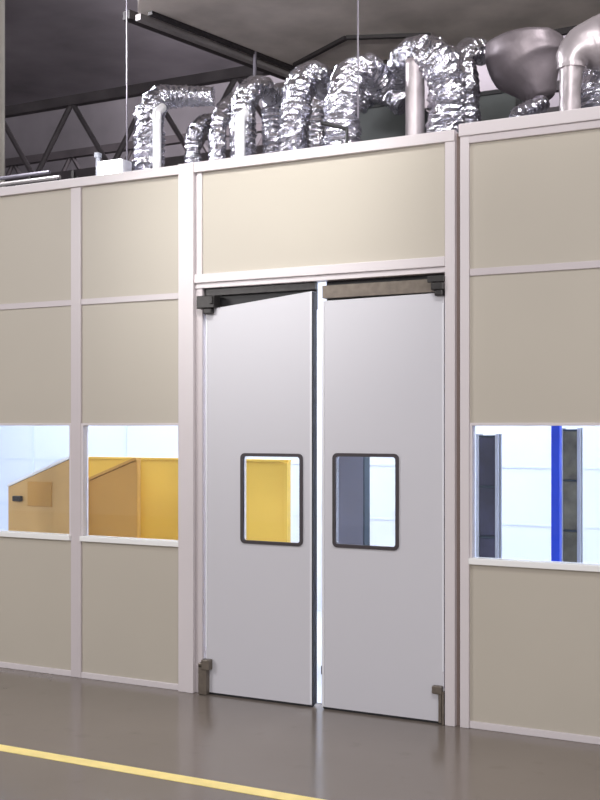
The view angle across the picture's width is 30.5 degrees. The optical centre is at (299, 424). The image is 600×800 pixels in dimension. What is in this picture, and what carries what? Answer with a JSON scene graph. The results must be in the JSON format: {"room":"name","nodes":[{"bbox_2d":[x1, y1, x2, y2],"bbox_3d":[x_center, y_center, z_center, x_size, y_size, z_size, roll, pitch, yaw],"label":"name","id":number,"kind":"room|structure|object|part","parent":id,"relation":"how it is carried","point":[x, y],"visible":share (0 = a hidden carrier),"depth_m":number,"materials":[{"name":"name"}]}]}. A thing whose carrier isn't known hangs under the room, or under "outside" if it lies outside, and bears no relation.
{"room":"factory floor","nodes":[
{"label":"factory floor","id":0,"kind":"room"},
{"bbox_2d":[5,0,243,105],"bbox_3d":[-0.216,-7.400,8.452,30.000,0.200,25.000,0,0,27],"label":"ceiling","id":1,"kind":"structure","parent":0,"point":[54,48],"depth_m":21.56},
{"bbox_2d":[126,0,127,160],"bbox_3d":[-1.234,-4.445,7.846,0.012,5.710,0.012,0,0,27],"label":"wire","id":2,"kind":"object","parent":1,"relation":"hanging from","point":[126,0],"visible":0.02,"depth_m":7.84,"materials":[{"name":"metal"}]},
{"bbox_2d":[123,0,599,80],"bbox_3d":[1.651,-5.115,7.465,6.820,4.370,3.800,0,0,27],"label":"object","id":3,"kind":"structure","parent":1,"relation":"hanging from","point":[271,37],"depth_m":9.00,"materials":[{"name":"metal"}]},
{"bbox_3d":[-0.755,-3.315,9.676,0.080,0.070,2.038,0,0,40],"label":"edge rail","id":4,"kind":"part","parent":3,"relation":"part of","materials":[{"name":"black metal"}]},
{"bbox_3d":[-0.650,-3.275,9.617,0.060,0.049,2.038,0,0,40],"label":"edge rail","id":5,"kind":"part","parent":3,"relation":"part of","materials":[{"name":"black metal"}]},
{"bbox_3d":[-0.546,-3.284,9.557,0.050,0.029,2.038,0,0,40],"label":"edge rail","id":6,"kind":"part","parent":3,"relation":"part of","materials":[{"name":"black metal"}]},
{"bbox_3d":[0.171,-3.284,9.682,0.040,0.029,0.829,0,0,-32],"label":"cross rail","id":7,"kind":"part","parent":3,"relation":"part of","materials":[{"name":"black metal"}]},
{"bbox_2d":[357,0,358,117],"bbox_3d":[0.362,-2.608,6.871,0.012,1.381,0.012,0,0,27],"label":"wire","id":8,"kind":"object","parent":3,"relation":"hanging from","point":[357,0],"visible":1,"depth_m":6.87,"materials":[{"name":"metal"}]},
{"bbox_3d":[0.748,-3.284,9.298,0.716,0.029,0.040,0,0,5],"label":"cross rail","id":9,"kind":"part","parent":3,"relation":"part of","materials":[{"name":"black metal"}]},
{"bbox_3d":[2.702,-3.275,8.868,6.209,0.049,0.348,0,0,27],"label":"edge rail","id":10,"kind":"part","parent":3,"relation":"part of","materials":[{"name":"metal"}]},
{"bbox_2d":[5,66,558,186],"bbox_3d":[2.266,-4.220,13.360,28.062,1.240,0.120,0,0,27],"label":"roof truss","id":11,"kind":"object","parent":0,"point":[232,75],"visible":0.27,"depth_m":15.90,"materials":[{"name":"grey metal"}]},
{"bbox_2d":[5,80,558,175],"bbox_3d":[3.845,-4.520,16.484,28.062,1.240,0.120,0,0,27],"label":"roof truss","id":12,"kind":"object","parent":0,"point":[68,155],"visible":0.12,"depth_m":20.44,"materials":[{"name":"metal"}]},
{"bbox_2d":[5,35,585,174],"bbox_3d":[5.379,-2.800,19.518,30.000,9.000,0.200,0,0,27],"label":"wall","id":13,"kind":"structure","parent":0,"point":[33,133],"depth_m":24.45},
{"bbox_2d":[0,106,599,744],"bbox_3d":[-0.122,0.005,6.752,10.151,3.390,0.118,0,0,27],"label":"wall","id":14,"kind":"structure","parent":0,"point":[102,277],"depth_m":6.66,"materials":[{"name":"beige paint"}]},
{"bbox_2d":[0,423,70,540],"bbox_3d":[-1.890,0.384,7.629,0.790,0.792,0.080,0,0,27],"label":"window","id":15,"kind":"structure","parent":14,"relation":"in","point":[18,534],"depth_m":7.51,"materials":[{"name":"white metal"}]},
{"bbox_3d":[-1.890,0.762,7.629,0.790,0.035,0.080,0,0,27],"label":"sill","id":16,"kind":"part","parent":15,"relation":"part of","materials":[{"name":"white metal"}]},
{"bbox_3d":[-1.884,1.680,7.641,0.790,0.040,0.069,0,0,27],"label":"rail","id":17,"kind":"part","parent":14,"relation":"part of","materials":[{"name":"white metal"}]},
{"bbox_3d":[-1.884,-0.827,7.641,0.790,0.040,0.069,0,0,27],"label":"rail","id":18,"kind":"part","parent":14,"relation":"part of","materials":[{"name":"grey metal"}]},
{"bbox_3d":[-1.884,1.220,7.642,0.790,0.880,0.050,0,0,27],"label":"panel","id":19,"kind":"part","parent":14,"relation":"part of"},
{"bbox_3d":[-1.884,-0.410,7.642,0.790,0.797,0.050,0,0,27],"label":"panel","id":20,"kind":"part","parent":14,"relation":"part of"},
{"bbox_3d":[-1.884,-1.222,7.642,0.790,0.755,0.050,0,0,27],"label":"panel","id":21,"kind":"part","parent":14,"relation":"part of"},
{"bbox_3d":[-1.494,0.020,7.444,0.084,3.360,0.076,0,0,27],"label":"post","id":22,"kind":"part","parent":14,"relation":"part of","materials":[{"name":"grey metal"}]},
{"bbox_2d":[79,423,177,546],"bbox_3d":[-1.110,0.384,7.234,0.790,0.792,0.080,0,0,27],"label":"window","id":23,"kind":"structure","parent":14,"relation":"in","point":[85,537],"depth_m":7.35,"materials":[{"name":"white metal"}]},
{"bbox_3d":[-1.110,0.762,7.234,0.790,0.035,0.080,0,0,27],"label":"sill","id":24,"kind":"part","parent":23,"relation":"part of","materials":[{"name":"white metal"}]},
{"bbox_3d":[-1.104,1.680,7.247,0.790,0.040,0.069,0,0,27],"label":"rail","id":25,"kind":"part","parent":14,"relation":"part of","materials":[{"name":"white metal"}]},
{"bbox_3d":[-1.104,-0.827,7.247,0.790,0.040,0.069,0,0,27],"label":"rail","id":26,"kind":"part","parent":14,"relation":"part of","materials":[{"name":"grey metal"}]},
{"bbox_3d":[-1.104,1.220,7.248,0.790,0.880,0.050,0,0,27],"label":"panel","id":27,"kind":"part","parent":14,"relation":"part of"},
{"bbox_3d":[-1.104,-0.410,7.248,0.790,0.797,0.050,0,0,27],"label":"panel","id":28,"kind":"part","parent":14,"relation":"part of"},
{"bbox_3d":[-1.104,-1.222,7.248,0.790,0.755,0.050,0,0,27],"label":"panel","id":29,"kind":"part","parent":14,"relation":"part of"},
{"bbox_3d":[-0.701,0.018,7.044,0.113,3.363,0.118,0,0,27],"label":"post","id":30,"kind":"part","parent":14,"relation":"part of","materials":[{"name":"white metal"}]},
{"bbox_3d":[-0.624,-1.278,6.999,0.036,0.645,0.062,0,0,27],"label":"post","id":31,"kind":"part","parent":14,"relation":"part of","materials":[{"name":"white metal"}]},
{"bbox_3d":[-0.628,0.050,7.005,0.049,3.300,0.054,0,0,27],"label":"post","id":32,"kind":"part","parent":14,"relation":"part of","materials":[{"name":"grey metal"}]},
{"bbox_2d":[197,291,316,706],"bbox_3d":[-0.279,0.443,6.795,0.799,2.511,0.110,0,0,27],"label":"door","id":33,"kind":"structure","parent":14,"relation":"in","point":[261,355],"depth_m":6.79,"materials":[{"name":"grey metal"}]},
{"bbox_3d":[-0.589,0.366,6.953,0.012,2.068,0.008,0,0,27],"label":"edge trim","id":34,"kind":"part","parent":33,"relation":"part of","materials":[{"name":"grey metal"}]},
{"bbox_3d":[0.066,0.439,6.622,0.013,2.482,0.008,0,0,27],"label":"edge trim","id":35,"kind":"part","parent":33,"relation":"part of","materials":[{"name":"black rubber"}]},
{"bbox_2d":[204,282,317,295],"bbox_3d":[-0.254,-0.843,6.829,0.793,0.045,0.029,0,0,27],"label":"trim","id":36,"kind":"structure","parent":14,"relation":"attached to","point":[305,285],"depth_m":6.80,"materials":[{"name":"metal"}]},
{"bbox_2d":[220,290,317,309],"bbox_3d":[-0.256,-0.782,6.856,0.807,0.165,0.016,0,0,27],"label":"trim","id":37,"kind":"structure","parent":14,"relation":"attached to","point":[225,300],"depth_m":6.87,"materials":[{"name":"black metal"}]},
{"bbox_3d":[0.094,-0.926,6.639,1.669,0.057,0.096,0,0,27],"label":"rail","id":38,"kind":"part","parent":14,"relation":"part of","materials":[{"name":"white metal"}]},
{"bbox_3d":[0.097,-0.881,6.645,1.669,0.032,0.082,0,0,27],"label":"rail","id":39,"kind":"part","parent":14,"relation":"part of","materials":[{"name":"white metal"}]},
{"bbox_3d":[0.115,-1.278,6.632,1.625,0.645,0.050,0,0,27],"label":"panel","id":40,"kind":"part","parent":14,"relation":"part of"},
{"bbox_2d":[322,275,444,724],"bbox_3d":[0.480,0.426,6.416,0.779,2.547,0.094,0,0,27],"label":"door","id":41,"kind":"structure","parent":14,"relation":"in","point":[383,358],"depth_m":6.40,"materials":[{"name":"grey metal"}]},
{"bbox_3d":[0.141,0.471,6.584,0.013,2.418,0.008,0,0,27],"label":"edge trim","id":42,"kind":"part","parent":41,"relation":"part of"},
{"bbox_3d":[0.813,0.354,6.244,0.010,2.092,0.008,0,0,27],"label":"edge trim","id":43,"kind":"part","parent":41,"relation":"part of","materials":[{"name":"grey metal"}]},
{"bbox_2d":[322,279,444,298],"bbox_3d":[0.492,-0.797,6.444,0.780,0.075,0.046,0,0,27],"label":"trim","id":44,"kind":"structure","parent":14,"relation":"attached to","point":[422,286],"depth_m":6.44,"materials":[{"name":"metal"}]},
{"bbox_2d":[327,274,444,300],"bbox_3d":[0.509,-0.782,6.469,0.774,0.165,0.016,0,0,27],"label":"trim","id":45,"kind":"structure","parent":14,"relation":"attached to","point":[421,277],"depth_m":6.49,"materials":[{"name":"black metal"}]},
{"bbox_3d":[0.864,0.050,6.247,0.059,3.300,0.082,0,0,27],"label":"post","id":46,"kind":"part","parent":14,"relation":"part of","materials":[{"name":"white metal"}]},
{"bbox_3d":[0.941,0.015,6.210,0.053,3.370,0.082,0,0,27],"label":"post","id":47,"kind":"part","parent":14,"relation":"part of","materials":[{"name":"white metal"}]},
{"bbox_2d":[469,423,599,571],"bbox_3d":[1.473,0.384,5.929,1.150,0.792,0.080,0,0,27],"label":"window","id":48,"kind":"structure","parent":14,"relation":"in","point":[590,567],"depth_m":6.07,"materials":[{"name":"white metal"}]},
{"bbox_3d":[1.473,0.762,5.929,1.150,0.035,0.080,0,0,27],"label":"sill","id":49,"kind":"part","parent":48,"relation":"part of","materials":[{"name":"white metal"}]},
{"bbox_3d":[1.479,1.680,5.941,1.150,0.040,0.069,0,0,27],"label":"rail","id":50,"kind":"part","parent":14,"relation":"part of","materials":[{"name":"white metal"}]},
{"bbox_3d":[1.479,-0.856,5.941,1.150,0.040,0.069,0,0,27],"label":"rail","id":51,"kind":"part","parent":14,"relation":"part of","materials":[{"name":"grey metal"}]},
{"bbox_3d":[1.479,1.220,5.942,1.150,0.880,0.050,0,0,27],"label":"panel","id":52,"kind":"part","parent":14,"relation":"part of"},
{"bbox_3d":[1.479,-0.425,5.942,1.150,0.826,0.050,0,0,27],"label":"panel","id":53,"kind":"part","parent":14,"relation":"part of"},
{"bbox_3d":[1.479,-1.237,5.942,1.150,0.726,0.050,0,0,27],"label":"panel","id":54,"kind":"part","parent":14,"relation":"part of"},
{"bbox_2d":[0,611,599,799],"bbox_3d":[-0.216,1.748,8.452,30.000,0.104,25.000,0,0,27],"label":"floor","id":55,"kind":"structure","parent":0,"point":[316,751],"depth_m":5.74,"materials":[{"name":"grey concrete"}]},
{"bbox_2d":[0,0,4,187],"bbox_3d":[-3.469,-2.800,12.253,0.390,9.000,0.370,0,0,27],"label":"steel column","id":56,"kind":"structure","parent":55,"relation":"on","point":[2,2],"depth_m":12.30,"materials":[{"name":"grey metal"}]},
{"bbox_2d":[7,456,68,533],"bbox_3d":[-1.922,0.958,8.258,0.686,1.475,0.085,0,0,27],"label":"machine housing","id":57,"kind":"object","parent":55,"relation":"on","point":[38,501],"visible":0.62,"depth_m":8.25,"materials":[{"name":"yellow metal"}]},
{"bbox_3d":[-2.142,0.558,8.341,0.078,0.040,0.035,0,0,27],"label":"handle","id":58,"kind":"part","parent":57,"relation":"part of","materials":[{"name":"black metal"}]},
{"bbox_3d":[-1.956,0.518,8.262,0.229,0.187,0.008,0,0,27],"label":"panel","id":59,"kind":"part","parent":57,"relation":"part of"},
{"bbox_2d":[88,458,140,537],"bbox_3d":[-1.382,0.967,8.078,0.477,1.458,0.060,0,0,27],"label":"machine housing","id":60,"kind":"object","parent":55,"relation":"on","point":[114,493],"visible":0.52,"depth_m":8.03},
{"bbox_2d":[0,744,323,799],"bbox_3d":[-1.564,1.698,5.784,28.000,0.003,0.084,0,0,27],"label":"floor marking","id":61,"kind":"object","parent":55,"relation":"on","point":[34,753],"depth_m":5.34,"materials":[{"name":"yellow paint"}]},
{"bbox_2d":[88,456,290,541],"bbox_3d":[-0.910,0.975,8.474,1.866,1.441,0.058,0,0,27],"label":"cabinet","id":62,"kind":"object","parent":55,"relation":"on","point":[268,481],"visible":0.17,"depth_m":8.20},
{"bbox_3d":[-0.906,0.265,8.481,1.866,0.020,0.042,0,0,27],"label":"rail","id":63,"kind":"part","parent":62,"relation":"part of","materials":[{"name":"yellow metal"}]},
{"bbox_3d":[-0.103,0.986,8.046,0.036,1.420,0.021,0,0,27],"label":"post","id":64,"kind":"part","parent":62,"relation":"part of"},
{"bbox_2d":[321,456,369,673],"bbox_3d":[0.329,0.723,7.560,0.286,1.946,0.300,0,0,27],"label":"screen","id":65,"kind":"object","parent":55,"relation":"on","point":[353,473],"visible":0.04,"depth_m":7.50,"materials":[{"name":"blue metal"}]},
{"bbox_2d":[476,434,501,557],"bbox_3d":[1.148,0.875,6.686,0.137,1.641,0.080,0,0,27],"label":"storage rack","id":66,"kind":"object","parent":55,"relation":"on","point":[498,437],"visible":0.44,"depth_m":6.67,"materials":[{"name":"grey metal"}]},
{"bbox_2d":[479,437,494,485],"bbox_3d":[1.148,0.221,6.686,0.100,0.292,0.070,0,0,27],"label":"storage bin","id":67,"kind":"object","parent":66,"relation":"on","point":[486,444],"visible":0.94,"depth_m":6.65,"materials":[{"name":"grey plastic"}]},
{"bbox_2d":[479,488,494,535],"bbox_3d":[1.148,0.526,6.686,0.100,0.292,0.070,0,0,27],"label":"storage bin","id":68,"kind":"object","parent":66,"relation":"on","point":[486,495],"visible":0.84,"depth_m":6.65,"materials":[{"name":"plastic"}]},
{"bbox_2d":[479,538,494,557],"bbox_3d":[1.148,0.831,6.686,0.100,0.292,0.070,0,0,27],"label":"storage bin","id":69,"kind":"object","parent":66,"relation":"on","point":[486,545],"visible":0.31,"depth_m":6.65,"materials":[{"name":"plastic"}]},
{"bbox_2d":[479,435,494,436],"bbox_3d":[1.148,0.069,6.686,0.100,0.012,0.076,0,0,27],"label":"shelf","id":70,"kind":"object","parent":66,"relation":"attached to","point":[479,435],"depth_m":6.65,"materials":[{"name":"grey metal"}]},
{"bbox_2d":[479,485,494,487],"bbox_3d":[1.148,0.374,6.686,0.100,0.012,0.076,0,0,27],"label":"shelf","id":71,"kind":"object","parent":66,"relation":"attached to","point":[480,486],"depth_m":6.65,"materials":[{"name":"grey metal"}]},
{"bbox_2d":[479,536,494,538],"bbox_3d":[1.148,0.679,6.686,0.100,0.012,0.076,0,0,27],"label":"shelf","id":72,"kind":"object","parent":66,"relation":"attached to","point":[493,537],"depth_m":6.65,"materials":[{"name":"grey metal"}]},
{"bbox_2d":[551,426,561,561],"bbox_3d":[1.537,0.398,6.591,0.131,2.596,0.140,0,0,27],"label":"post","id":73,"kind":"object","parent":55,"relation":"on","point":[556,431],"visible":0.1,"depth_m":6.57,"materials":[{"name":"blue metal"}]},
{"bbox_2d":[562,428,582,562],"bbox_3d":[1.693,0.857,6.859,0.124,1.677,0.080,0,0,27],"label":"storage rack","id":74,"kind":"object","parent":55,"relation":"on","point":[579,480],"visible":0.43,"depth_m":6.81,"materials":[{"name":"grey metal"}]},
{"bbox_2d":[563,431,576,479],"bbox_3d":[1.692,0.189,6.859,0.087,0.299,0.070,0,0,27],"label":"storage bin","id":75,"kind":"object","parent":74,"relation":"on","point":[569,437],"visible":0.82,"depth_m":6.83,"materials":[{"name":"grey plastic"}]},
{"bbox_2d":[563,481,576,529],"bbox_3d":[1.692,0.501,6.859,0.087,0.299,0.070,0,0,27],"label":"storage bin","id":76,"kind":"object","parent":74,"relation":"on","point":[569,488],"visible":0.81,"depth_m":6.83,"materials":[{"name":"grey plastic"}]},
{"bbox_2d":[563,532,576,562],"bbox_3d":[1.692,0.813,6.859,0.087,0.299,0.070,0,0,27],"label":"storage bin","id":77,"kind":"object","parent":74,"relation":"on","point":[569,538],"visible":0.4,"depth_m":6.83,"materials":[{"name":"grey plastic"}]},
{"bbox_2d":[563,479,576,481],"bbox_3d":[1.693,0.345,6.859,0.087,0.012,0.076,0,0,27],"label":"shelf","id":78,"kind":"object","parent":74,"relation":"attached to","point":[568,480],"depth_m":6.83,"materials":[{"name":"grey metal"}]},
{"bbox_2d":[0,282,599,602],"bbox_3d":[1.279,0.090,9.523,10.151,3.220,0.060,0,0,27],"label":"wall","id":79,"kind":"structure","parent":0,"point":[526,492],"depth_m":9.77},
{"bbox_2d":[0,358,599,528],"bbox_3d":[1.263,0.090,9.490,10.031,3.220,0.012,0,0,27],"label":"trim","id":80,"kind":"structure","parent":79,"relation":"attached to","point":[32,458],"depth_m":10.15,"materials":[{"name":"grey metal"}]},
{"bbox_2d":[317,602,321,610],"bbox_3d":[1.258,1.658,9.481,10.031,0.076,0.008,0,0,27],"label":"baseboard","id":81,"kind":"structure","parent":79,"relation":"attached to","point":[319,605],"depth_m":10.02,"materials":[{"name":"white"}]},
{"bbox_3d":[0.600,-1.575,8.179,10.151,0.030,3.070,0,0,27],"label":"ceiling","id":82,"kind":"structure","parent":0,"visible":0},
{"bbox_2d":[0,170,75,185],"bbox_3d":[-2.613,-1.812,8.711,2.642,0.443,0.700,0,0,27],"label":"pipes","id":83,"kind":"object","parent":82,"relation":"on","point":[30,180],"visible":0.37,"depth_m":8.66,"materials":[{"name":"metal"}]},
{"bbox_2d":[94,152,101,174],"bbox_3d":[-1.417,-1.749,7.714,0.040,0.318,0.040,0,0,27],"label":"post","id":84,"kind":"object","parent":82,"relation":"on","point":[97,155],"visible":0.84,"depth_m":7.70,"materials":[{"name":"white metal"}]},
{"bbox_2d":[98,159,131,174],"bbox_3d":[-1.286,-1.712,7.641,0.210,0.244,0.134,0,0,27],"label":"box","id":85,"kind":"object","parent":82,"relation":"on","point":[117,165],"visible":0.42,"depth_m":7.58,"materials":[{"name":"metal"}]},
{"bbox_2d":[132,84,214,170],"bbox_3d":[-0.896,-2.014,7.800,0.610,0.846,0.391,0,0,-45],"label":"duct","id":86,"kind":"object","parent":82,"relation":"on","point":[148,138],"visible":0.79,"depth_m":7.67,"materials":[{"name":"silver metal"}]},
{"bbox_2d":[184,113,211,163],"bbox_3d":[-0.785,-2.072,8.877,0.188,0.962,0.404,0,0,27],"label":"duct","id":87,"kind":"object","parent":82,"relation":"on","point":[200,126],"visible":0.43,"depth_m":8.72,"materials":[{"name":"silver metal"}]},
{"bbox_2d":[208,92,233,160],"bbox_3d":[-0.576,-2.111,8.527,0.163,1.039,0.467,0,0,23],"label":"duct","id":88,"kind":"object","parent":82,"relation":"on","point":[220,116],"visible":0.54,"depth_m":8.35,"materials":[{"name":"silver metal"}]},
{"bbox_2d":[228,75,281,157],"bbox_3d":[-0.310,-2.004,7.501,0.203,0.826,0.697,0,0,19],"label":"duct","id":89,"kind":"object","parent":82,"relation":"on","point":[242,124],"visible":0.85,"depth_m":7.27,"materials":[{"name":"silver metal"}]},
{"bbox_2d":[261,82,284,153],"bbox_3d":[-0.155,-2.168,8.610,0.178,1.154,0.521,0,0,21],"label":"duct","id":90,"kind":"object","parent":82,"relation":"on","point":[269,122],"visible":0.26,"depth_m":8.39,"materials":[{"name":"silver metal"}]},
{"bbox_2d":[277,60,331,151],"bbox_3d":[0.063,-2.019,7.332,0.237,0.856,0.687,0,0,27],"label":"duct","id":91,"kind":"object","parent":82,"relation":"on","point":[308,80],"visible":0.8,"depth_m":7.09,"materials":[{"name":"silver metal"}]},
{"bbox_2d":[308,97,324,147],"bbox_3d":[0.211,-2.120,8.426,0.191,1.058,0.503,0,0,27],"label":"duct","id":92,"kind":"object","parent":82,"relation":"on","point":[316,130],"visible":0.16,"depth_m":8.21,"materials":[{"name":"silver metal"}]},
{"bbox_2d":[360,89,404,114],"bbox_3d":[0.625,-2.528,8.472,0.534,0.315,0.227,0,0,27],"label":"duct","id":93,"kind":"object","parent":92,"relation":"attached to","point":[395,102],"visible":0.52,"depth_m":8.39,"materials":[{"name":"silver metal"}]},
{"bbox_2d":[321,121,348,142],"bbox_3d":[0.215,-1.737,6.777,0.184,0.294,0.026,0,0,27],"label":"support rod","id":94,"kind":"object","parent":82,"relation":"on","point":[346,129],"visible":0.67,"depth_m":6.75,"materials":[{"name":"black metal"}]},
{"bbox_3d":[0.212,-1.843,6.779,0.178,0.082,0.026,0,0,27],"label":"rod","id":95,"kind":"part","parent":94,"relation":"part of","materials":[{"name":"black metal"}]},
{"bbox_3d":[0.288,-1.707,6.740,0.020,0.234,0.020,0,0,27],"label":"stem","id":96,"kind":"part","parent":94,"relation":"part of","materials":[{"name":"black metal"}]},
{"bbox_2d":[321,52,395,145],"bbox_3d":[0.360,-2.012,7.114,0.283,0.842,0.602,0,0,39],"label":"duct","id":97,"kind":"object","parent":82,"relation":"on","point":[340,105],"visible":0.77,"depth_m":6.94,"materials":[{"name":"silver metal"}]},
{"bbox_2d":[359,104,428,140],"bbox_3d":[0.781,-2.115,9.286,0.563,1.051,0.612,0,0,27],"label":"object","id":98,"kind":"object","parent":82,"relation":"on","point":[379,122],"visible":0.02,"depth_m":9.02,"materials":[{"name":"black metal"}]},
{"bbox_2d":[387,34,466,135],"bbox_3d":[0.743,-2.067,7.130,0.344,0.951,1.061,0,0,-19],"label":"duct","id":99,"kind":"object","parent":82,"relation":"on","point":[417,59],"visible":0.76,"depth_m":6.73,"materials":[{"name":"silver metal"}]},
{"bbox_2d":[455,37,487,122],"bbox_3d":[1.156,-2.163,7.542,0.243,1.144,0.636,0,0,18],"label":"duct","id":100,"kind":"object","parent":82,"relation":"on","point":[472,50],"visible":0.44,"depth_m":7.29,"materials":[{"name":"silver metal"}]},
{"bbox_2d":[479,89,522,120],"bbox_3d":[1.652,-2.102,8.845,0.405,1.024,0.612,0,0,27],"label":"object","id":101,"kind":"object","parent":82,"relation":"on","point":[495,104],"visible":0.02,"depth_m":8.58,"materials":[{"name":"black metal"}]},
{"bbox_3d":[1.517,-2.132,8.577,0.405,0.964,0.012,0,0,27],"label":"edge frame","id":102,"kind":"part","parent":101,"relation":"part of","materials":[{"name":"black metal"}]},
{"bbox_2d":[508,95,549,117],"bbox_3d":[1.439,-1.858,6.919,0.155,0.534,0.489,0,0,36],"label":"duct","id":103,"kind":"object","parent":82,"relation":"on","point":[539,104],"visible":0.44,"depth_m":6.83,"materials":[{"name":"silver metal"}]},
{"bbox_2d":[485,27,563,101],"bbox_3d":[1.485,-2.322,7.259,0.517,0.445,0.532,0,0,27],"label":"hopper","id":104,"kind":"object","parent":103,"relation":"attached to","point":[521,62],"visible":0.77,"depth_m":7.08,"materials":[{"name":"silver metal"}]},
{"bbox_2d":[556,14,599,110],"bbox_3d":[1.749,-2.008,6.414,0.492,0.833,0.365,0,0,18],"label":"duct","id":105,"kind":"object","parent":82,"relation":"on","point":[579,49],"visible":0.7,"depth_m":6.31,"materials":[{"name":"silver metal"}]},
{"bbox_2d":[581,68,599,107],"bbox_3d":[1.916,-1.963,6.880,0.425,0.744,0.274,0,0,-22],"label":"duct","id":106,"kind":"object","parent":82,"relation":"on","point":[590,88],"visible":0.31,"depth_m":6.75,"materials":[{"name":"silver metal"}]}
]}

